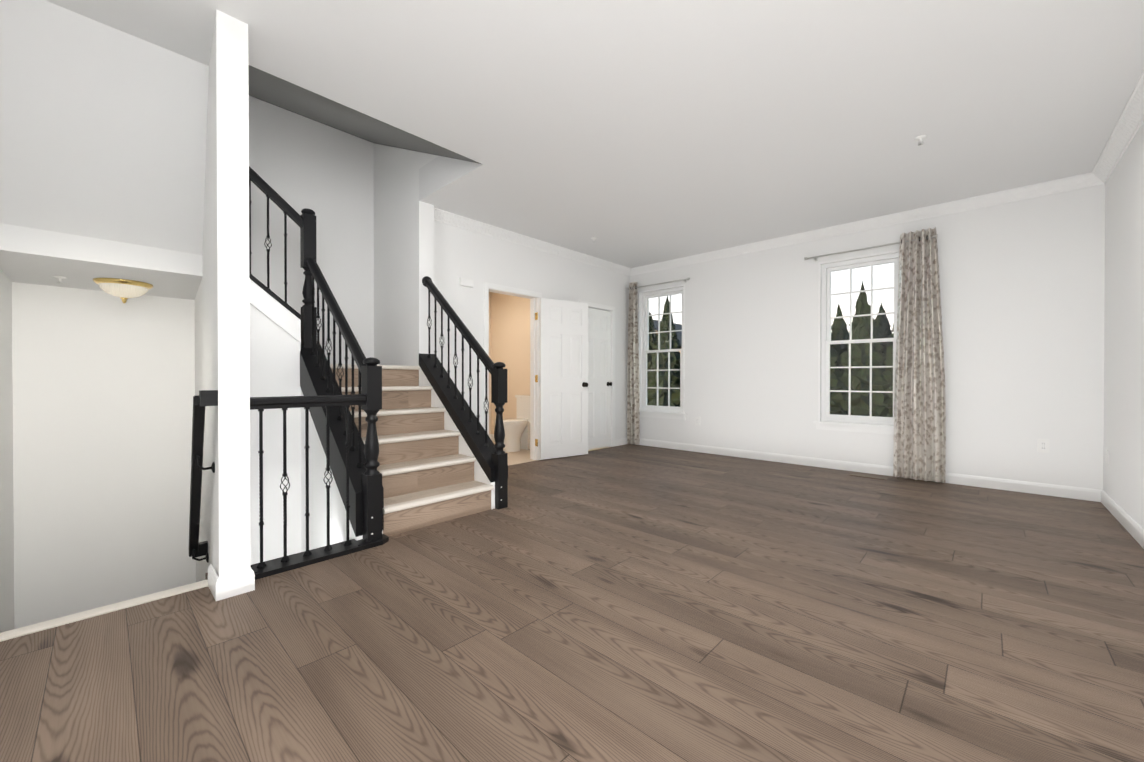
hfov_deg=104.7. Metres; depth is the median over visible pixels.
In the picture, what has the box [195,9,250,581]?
column
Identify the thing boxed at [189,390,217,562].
handrail
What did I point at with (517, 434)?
toilet
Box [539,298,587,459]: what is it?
open bathroom door
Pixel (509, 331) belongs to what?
wall
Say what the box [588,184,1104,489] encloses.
wall
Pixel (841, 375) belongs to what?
trees
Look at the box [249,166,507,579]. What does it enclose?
stair railing
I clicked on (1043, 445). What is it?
wall outlet
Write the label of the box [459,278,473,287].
box
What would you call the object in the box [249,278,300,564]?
wall
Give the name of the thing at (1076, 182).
crown molding
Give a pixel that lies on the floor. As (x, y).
(630, 602)
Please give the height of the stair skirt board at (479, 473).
1.152 m
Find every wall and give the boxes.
[0,0,210,299]
[0,270,13,632]
[12,96,373,628]
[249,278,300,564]
[373,143,437,365]
[434,220,629,438]
[489,292,529,433]
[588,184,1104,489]
[1103,121,1143,528]
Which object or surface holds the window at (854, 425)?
in the wall at (1022, 289)
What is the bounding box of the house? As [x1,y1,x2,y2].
[653,320,681,348]
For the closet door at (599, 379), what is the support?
in the wall at (479, 259)
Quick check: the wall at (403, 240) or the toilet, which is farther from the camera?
the toilet
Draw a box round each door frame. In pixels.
[484,282,541,459]
[579,300,614,446]
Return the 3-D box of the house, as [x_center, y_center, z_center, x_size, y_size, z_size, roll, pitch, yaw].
[8.075,-0.606,38.623,8.600,9.200,8.600,0,0,43]
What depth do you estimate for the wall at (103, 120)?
2.36 m
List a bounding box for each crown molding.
[434,208,629,274]
[626,173,1089,275]
[1086,70,1143,187]
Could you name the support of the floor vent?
in the floor
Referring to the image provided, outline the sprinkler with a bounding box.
[914,135,926,145]
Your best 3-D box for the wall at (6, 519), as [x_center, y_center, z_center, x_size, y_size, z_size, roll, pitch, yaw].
[-1.965,-0.334,1.146,5.840,9.100,0.150,0,0,43]
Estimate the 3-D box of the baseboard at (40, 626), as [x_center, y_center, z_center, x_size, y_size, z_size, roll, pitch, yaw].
[-2.077,1.017,1.925,0.080,0.034,0.818,0,0,43]
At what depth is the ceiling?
2.69 m
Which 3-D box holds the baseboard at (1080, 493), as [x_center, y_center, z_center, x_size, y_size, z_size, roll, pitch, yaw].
[2.637,0.942,5.293,4.770,0.100,0.014,0,0,43]
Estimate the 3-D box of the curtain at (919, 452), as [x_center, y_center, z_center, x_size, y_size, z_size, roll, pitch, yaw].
[3.163,-0.258,4.703,1.260,2.483,0.142,0,0,43]
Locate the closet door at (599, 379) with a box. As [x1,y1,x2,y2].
[588,308,611,449]
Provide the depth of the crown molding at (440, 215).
5.25 m
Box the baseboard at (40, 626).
[0,579,207,641]
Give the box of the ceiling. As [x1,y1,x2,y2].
[98,0,1143,267]
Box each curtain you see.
[627,277,689,444]
[804,227,945,482]
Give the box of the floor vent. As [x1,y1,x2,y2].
[850,474,887,479]
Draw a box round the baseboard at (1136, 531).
[1096,489,1143,548]
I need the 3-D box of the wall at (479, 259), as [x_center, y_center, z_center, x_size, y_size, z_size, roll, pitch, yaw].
[-0.318,-0.371,5.720,0.130,2.720,3.430,0,0,43]
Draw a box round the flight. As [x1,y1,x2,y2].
[330,364,493,535]
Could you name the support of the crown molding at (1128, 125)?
attached to the wall at (1123, 478)
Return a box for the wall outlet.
[1037,439,1049,452]
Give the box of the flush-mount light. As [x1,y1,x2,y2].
[93,278,152,302]
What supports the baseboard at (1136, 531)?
attached to the wall at (1123, 478)
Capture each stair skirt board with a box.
[301,390,382,551]
[419,368,494,508]
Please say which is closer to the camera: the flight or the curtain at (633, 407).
the flight
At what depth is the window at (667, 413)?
6.66 m
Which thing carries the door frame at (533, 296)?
attached to the wall at (479, 259)
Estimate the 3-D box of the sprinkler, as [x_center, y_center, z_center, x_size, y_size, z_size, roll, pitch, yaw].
[2.457,-1.691,3.108,0.072,0.049,0.072,0,0,43]
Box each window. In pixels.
[638,284,686,419]
[813,249,899,434]
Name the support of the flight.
on the floor
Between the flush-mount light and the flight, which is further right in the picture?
the flight
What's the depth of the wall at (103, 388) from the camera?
3.54 m
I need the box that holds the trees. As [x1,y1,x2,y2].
[647,280,893,416]
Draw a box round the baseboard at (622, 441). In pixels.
[615,438,626,445]
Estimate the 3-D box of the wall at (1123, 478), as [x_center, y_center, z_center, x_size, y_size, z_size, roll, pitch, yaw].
[2.306,-0.345,1.315,0.150,3.320,6.250,0,0,43]
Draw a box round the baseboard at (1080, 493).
[640,438,1095,500]
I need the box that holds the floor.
[0,440,1143,761]
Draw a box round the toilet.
[495,395,529,451]
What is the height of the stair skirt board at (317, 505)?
2.233 m
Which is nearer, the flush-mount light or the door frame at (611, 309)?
the flush-mount light
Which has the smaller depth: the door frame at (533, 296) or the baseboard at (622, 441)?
the door frame at (533, 296)

